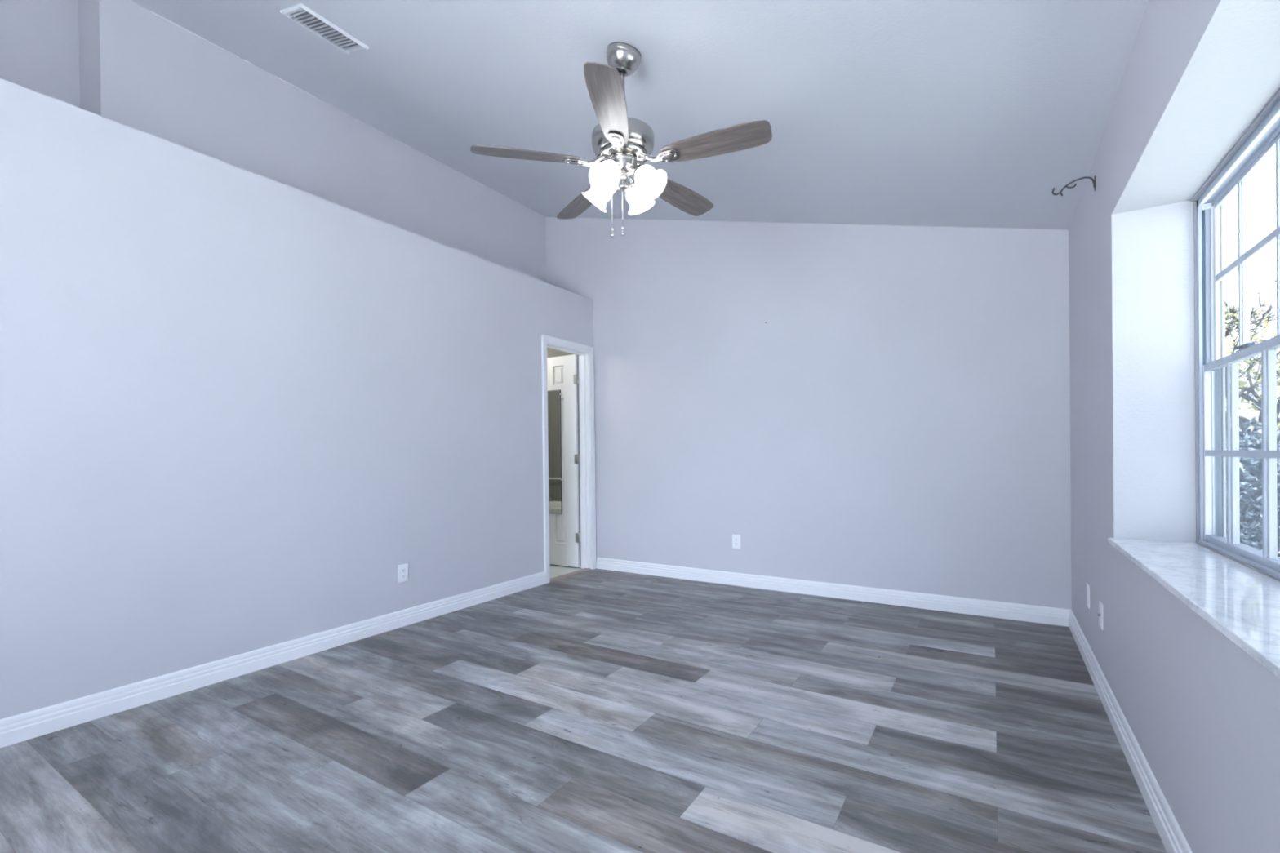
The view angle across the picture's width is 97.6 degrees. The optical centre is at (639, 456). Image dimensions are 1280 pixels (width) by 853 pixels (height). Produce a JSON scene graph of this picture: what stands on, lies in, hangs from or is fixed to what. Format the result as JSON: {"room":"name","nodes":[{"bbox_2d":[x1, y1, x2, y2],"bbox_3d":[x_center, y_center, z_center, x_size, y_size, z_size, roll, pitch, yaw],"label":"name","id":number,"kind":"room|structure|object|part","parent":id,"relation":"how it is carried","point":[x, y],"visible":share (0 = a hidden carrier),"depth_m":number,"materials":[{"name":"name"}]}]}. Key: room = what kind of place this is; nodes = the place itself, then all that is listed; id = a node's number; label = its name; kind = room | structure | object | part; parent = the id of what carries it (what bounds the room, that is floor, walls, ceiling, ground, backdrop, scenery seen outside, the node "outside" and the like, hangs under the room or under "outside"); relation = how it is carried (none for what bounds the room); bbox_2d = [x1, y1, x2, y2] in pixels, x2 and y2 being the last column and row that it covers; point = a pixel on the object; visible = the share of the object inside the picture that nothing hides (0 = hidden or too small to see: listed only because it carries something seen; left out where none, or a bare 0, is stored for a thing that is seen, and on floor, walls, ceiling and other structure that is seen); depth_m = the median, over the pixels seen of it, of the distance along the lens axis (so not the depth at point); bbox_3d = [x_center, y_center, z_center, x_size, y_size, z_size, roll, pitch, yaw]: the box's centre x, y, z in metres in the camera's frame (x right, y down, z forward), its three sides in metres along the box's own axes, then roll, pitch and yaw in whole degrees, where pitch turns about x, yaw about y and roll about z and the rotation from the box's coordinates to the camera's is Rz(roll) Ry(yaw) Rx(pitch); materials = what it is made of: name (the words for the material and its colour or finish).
{"room":"empty bedroom","nodes":[
{"label":"empty bedroom","id":0,"kind":"room"},
{"bbox_2d":[0,0,546,282],"bbox_3d":[-2.726,-1.924,3.305,0.455,1.159,5.940,0,0,32],"label":"wall","id":1,"kind":"structure","parent":0,"point":[120,61],"depth_m":3.38,"materials":[{"name":"paint"}]},
{"bbox_2d":[150,10,316,97],"bbox_3d":[-2.405,-2.401,3.393,0.006,0.006,0.880,0,0,32],"label":"trim","id":2,"kind":"structure","parent":1,"relation":"attached to","point":[150,11],"depth_m":3.28,"materials":[{"name":"white"}]},
{"bbox_2d":[0,78,593,719],"bbox_3d":[-2.069,-0.180,2.914,0.120,2.580,5.940,0,0,32],"label":"wall","id":3,"kind":"structure","parent":0,"point":[234,401],"depth_m":2.79,"materials":[{"name":"paint"}]},
{"bbox_2d":[0,571,546,747],"bbox_3d":[-2.191,1.060,2.574,0.016,0.105,5.208,0,0,32],"label":"baseboard","id":4,"kind":"structure","parent":3,"relation":"attached to","point":[24,726],"depth_m":2.77,"materials":[{"name":"white"}]},
{"bbox_2d":[398,563,408,582],"bbox_3d":[-1.533,0.758,3.633,0.009,0.116,0.072,0,0,32],"label":"wall outlet","id":5,"kind":"object","parent":3,"relation":"attached to","point":[402,568],"visible":1,"depth_m":3.63,"materials":[{"name":"white plastic"}]},
{"bbox_2d":[400,567,405,578],"bbox_3d":[-1.531,0.758,3.632,0.003,0.067,0.034,0,0,32],"label":"receptacle","id":6,"kind":"object","parent":5,"relation":"attached to","point":[402,569],"depth_m":3.63,"materials":[{"name":"white plastic"}]},
{"bbox_2d":[541,334,596,583],"bbox_3d":[-0.679,0.023,5.108,0.138,2.119,0.718,0,0,32],"label":"door frame","id":7,"kind":"structure","parent":3,"relation":"attached to","point":[544,339],"depth_m":5.34,"materials":[{"name":"white wood"}]},
{"bbox_2d":[546,354,580,567],"bbox_3d":[-0.850,0.048,5.551,0.622,2.045,0.170,0,0,32],"label":"door","id":8,"kind":"structure","parent":7,"relation":"attached to","point":[562,375],"depth_m":5.44,"materials":[{"name":"white paint"},{"name":"brushed nickel"}]},
{"bbox_2d":[547,389,563,514],"bbox_3d":[-0.898,-0.039,5.554,0.331,1.215,0.010,0,0,32],"label":"mirror","id":9,"kind":"object","parent":8,"relation":"attached to","point":[554,434],"visible":0.5,"depth_m":5.51,"materials":[{"name":"grey mirror"}]},
{"bbox_2d":[550,568,591,582],"bbox_3d":[-0.648,1.078,5.101,0.082,0.010,0.585,0,0,32],"label":"trim","id":10,"kind":"structure","parent":3,"relation":"attached to","point":[584,570],"depth_m":5.09,"materials":[{"name":"beige wood"}]},
{"bbox_2d":[549,564,582,577],"bbox_3d":[-2.281,1.151,5.388,2.990,0.098,1.978,0,0,32],"label":"floor","id":11,"kind":"structure","parent":0,"point":[555,570],"depth_m":5.35,"materials":[{"name":"tile"}]},
{"bbox_2d":[0,568,1167,852],"bbox_3d":[-0.457,1.146,1.918,3.653,0.100,5.940,0,0,32],"label":"floor","id":12,"kind":"structure","parent":0,"point":[596,710],"depth_m":2.13,"materials":[{"name":"plastic"}]},
{"bbox_2d":[129,0,1279,230],"bbox_3d":[-1.687,-2.200,2.543,7.670,2.057,6.360,0,0,32],"label":"ceiling","id":13,"kind":"structure","parent":0,"point":[967,113],"depth_m":2.73,"materials":[{"name":"paint"}]},
{"bbox_2d":[280,3,368,54],"bbox_3d":[-1.591,-2.156,2.841,0.199,0.061,0.340,0,0,32],"label":"ceiling vent","id":14,"kind":"object","parent":13,"relation":"in","point":[300,14],"visible":1,"depth_m":2.82,"materials":[{"name":"white metal"}]},
{"bbox_2d":[470,41,772,237],"bbox_3d":[-0.040,-1.407,2.531,1.258,0.843,1.259,0,0,32],"label":"ceiling fan","id":15,"kind":"object","parent":13,"relation":"hanging from","point":[621,144],"visible":1,"depth_m":2.43,"materials":[{"name":"silver metal"}]},
{"bbox_3d":[-0.493,-1.305,2.430,0.467,0.006,0.138,-1,13,-13],"label":"blade","id":16,"kind":"part","parent":15,"relation":"part of","materials":[{"name":"brown wood"}]},
{"bbox_3d":[-0.295,-1.310,2.893,0.138,0.006,0.467,-16,8,-30],"label":"blade","id":17,"kind":"part","parent":15,"relation":"part of","materials":[{"name":"brown wood"}]},
{"bbox_3d":[-0.194,-1.201,2.594,0.142,0.142,0.136,0,0,32],"label":"lamp shade","id":18,"kind":"part","parent":15,"relation":"part of","materials":[{"name":"white glass"}]},
{"bbox_3d":[-0.143,-1.201,2.406,0.136,0.142,0.142,0,0,32],"label":"lamp shade","id":19,"kind":"part","parent":15,"relation":"part of","materials":[{"name":"white glass"}]},
{"bbox_3d":[-0.114,-1.308,2.098,0.138,0.006,0.467,12,1,5],"label":"blade","id":20,"kind":"part","parent":15,"relation":"part of","materials":[{"name":"grey wood"}]},
{"bbox_3d":[-0.132,-1.223,2.425,0.052,0.066,0.066,0,0,32],"label":"bulb","id":21,"kind":"part","parent":15,"relation":"part of","materials":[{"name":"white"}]},
{"bbox_3d":[-0.127,-1.151,2.526,0.004,0.250,0.004,0,0,32],"label":"pull chain","id":22,"kind":"part","parent":15,"relation":"part of","materials":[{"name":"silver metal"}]},
{"bbox_3d":[-0.079,-1.119,2.532,0.004,0.168,0.004,0,0,32],"label":"pull chain","id":23,"kind":"part","parent":15,"relation":"part of","materials":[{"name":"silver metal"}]},
{"bbox_3d":[-0.042,-1.259,2.584,0.048,0.054,0.079,0,0,32],"label":"light arm","id":24,"kind":"part","parent":15,"relation":"part of","materials":[{"name":"silver metal"}]},
{"bbox_3d":[-0.016,-1.259,2.492,0.079,0.054,0.048,0,0,32],"label":"light arm","id":25,"kind":"part","parent":15,"relation":"part of","materials":[{"name":"silver metal"}]},
{"bbox_3d":[-0.006,-1.204,2.645,0.136,0.142,0.142,0,0,32],"label":"lamp shade","id":26,"kind":"part","parent":15,"relation":"part of","materials":[{"name":"white glass"}]},
{"bbox_3d":[0.026,-1.225,2.468,0.066,0.066,0.052,0,0,32],"label":"bulb","id":27,"kind":"part","parent":15,"relation":"part of","materials":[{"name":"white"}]},
{"bbox_3d":[0.045,-1.203,2.457,0.142,0.142,0.136,0,0,32],"label":"lamp shade","id":28,"kind":"part","parent":15,"relation":"part of","materials":[{"name":"white glass"}]},
{"bbox_3d":[0.206,-1.315,2.848,0.138,0.006,0.467,-18,-11,40],"label":"blade","id":29,"kind":"part","parent":15,"relation":"part of","materials":[{"name":"grey wood"}]},
{"bbox_3d":[0.319,-1.314,2.357,0.467,0.006,0.138,-1,-13,23],"label":"blade","id":30,"kind":"part","parent":15,"relation":"part of","materials":[{"name":"grey wood"}]},
{"bbox_2d":[545,217,1071,609],"bbox_3d":[-0.166,-1.042,5.280,7.320,4.235,0.132,0,0,32],"label":"wall","id":31,"kind":"structure","parent":0,"point":[897,417],"depth_m":4.21,"materials":[{"name":"paint"}]},
{"bbox_2d":[732,534,740,548],"bbox_3d":[0.796,0.706,4.628,0.072,0.116,0.009,0,0,32],"label":"wall outlet","id":32,"kind":"object","parent":31,"relation":"attached to","point":[735,538],"visible":1,"depth_m":4.63,"materials":[{"name":"white plastic"}]},
{"bbox_2d":[734,537,737,546],"bbox_3d":[0.794,0.706,4.626,0.034,0.067,0.003,0,0,32],"label":"receptacle","id":33,"kind":"object","parent":32,"relation":"attached to","point":[735,538],"depth_m":4.63,"materials":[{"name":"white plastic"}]},
{"bbox_2d":[596,557,1070,626],"bbox_3d":[1.124,1.013,4.422,3.632,0.105,0.016,0,0,32],"label":"baseboard","id":34,"kind":"structure","parent":31,"relation":"attached to","point":[1009,611],"depth_m":4.12,"materials":[{"name":"white wood"}]},
{"bbox_2d":[1068,0,1279,852],"bbox_3d":[1.205,-0.166,0.859,0.310,2.495,5.940,0,0,32],"label":"wall","id":35,"kind":"structure","parent":0,"point":[1203,713],"depth_m":1.97,"materials":[{"name":"paint"}]},
{"bbox_2d":[1052,175,1095,195],"bbox_3d":[2.011,-1.247,2.601,0.161,0.074,0.018,0,0,32],"label":"hook","id":36,"kind":"object","parent":35,"relation":"attached to","point":[1091,178],"visible":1,"depth_m":2.60,"materials":[{"name":"grey metal"}]},
{"bbox_2d":[1086,582,1089,608],"bbox_3d":[2.267,0.706,2.836,0.006,0.116,0.072,0,0,32],"label":"wall plate","id":37,"kind":"object","parent":35,"relation":"attached to","point":[1087,584],"visible":1,"depth_m":2.82,"materials":[{"name":"white plastic"}]},
{"bbox_2d":[1097,600,1103,630],"bbox_3d":[2.051,0.708,2.500,0.014,0.116,0.072,0,0,32],"label":"wall plate","id":38,"kind":"object","parent":35,"relation":"attached to","point":[1100,604],"visible":1,"depth_m":2.49,"materials":[{"name":"white plastic"}]},
{"bbox_2d":[1068,609,1192,852],"bbox_3d":[1.081,1.030,0.951,0.016,0.105,5.939,0,0,32],"label":"baseboard","id":39,"kind":"structure","parent":35,"relation":"attached to","point":[1174,841],"depth_m":1.87,"materials":[{"name":"white"}]},
{"bbox_2d":[1108,88,1279,679],"bbox_3d":[1.552,-0.298,1.429,0.326,1.308,1.741,0,0,32],"label":"window","id":40,"kind":"structure","parent":35,"relation":"in","point":[1233,585],"depth_m":1.83,"materials":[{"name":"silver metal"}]},
{"bbox_3d":[1.551,0.346,1.437,0.306,0.020,1.741,0,0,32],"label":"sill","id":41,"kind":"part","parent":40,"relation":"part of","materials":[{"name":"white stone"}]},
{"bbox_3d":[1.656,-0.309,1.364,0.080,1.288,1.714,0,0,32],"label":"frame","id":42,"kind":"part","parent":40,"relation":"part of","materials":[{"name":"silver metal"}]},
{"bbox_3d":[1.655,-0.005,1.368,0.018,0.646,1.689,0,0,32],"label":"sash","id":43,"kind":"part","parent":40,"relation":"part of","materials":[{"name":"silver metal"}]},
{"bbox_3d":[1.671,-0.617,1.351,0.013,0.612,1.693,0,0,32],"label":"sash","id":44,"kind":"part","parent":40,"relation":"part of","materials":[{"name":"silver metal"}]},
{"label":"outside","id":45,"kind":"structure","parent":0,"visible":0},
{"bbox_2d":[1226,462,1279,557],"bbox_3d":[13.306,1.127,21.180,120.000,0.130,130.000,0,0,32],"label":"ground","id":46,"kind":"structure","parent":45,"point":[1277,462],"depth_m":9.09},
{"bbox_2d":[1224,263,1279,471],"bbox_3d":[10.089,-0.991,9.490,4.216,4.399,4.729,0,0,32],"label":"tree","id":47,"kind":"object","parent":46,"relation":"on","point":[1233,322],"visible":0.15,"depth_m":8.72,"materials":[{"name":"green plant"}]},
{"bbox_2d":[1225,416,1279,540],"bbox_3d":[7.967,0.355,7.629,1.436,1.789,1.462,0,0,32],"label":"shrub","id":48,"kind":"object","parent":46,"relation":"on","point":[1255,436],"visible":0.06,"depth_m":7.37,"materials":[{"name":"green plant"}]},
{"bbox_2d":[1226,442,1279,557],"bbox_3d":[6.635,0.548,6.294,1.285,1.427,1.264,-1,0,-22],"label":"shrub","id":49,"kind":"object","parent":46,"relation":"on","point":[1249,521],"visible":0.2,"depth_m":5.93,"materials":[{"name":"green plant"}]}
]}

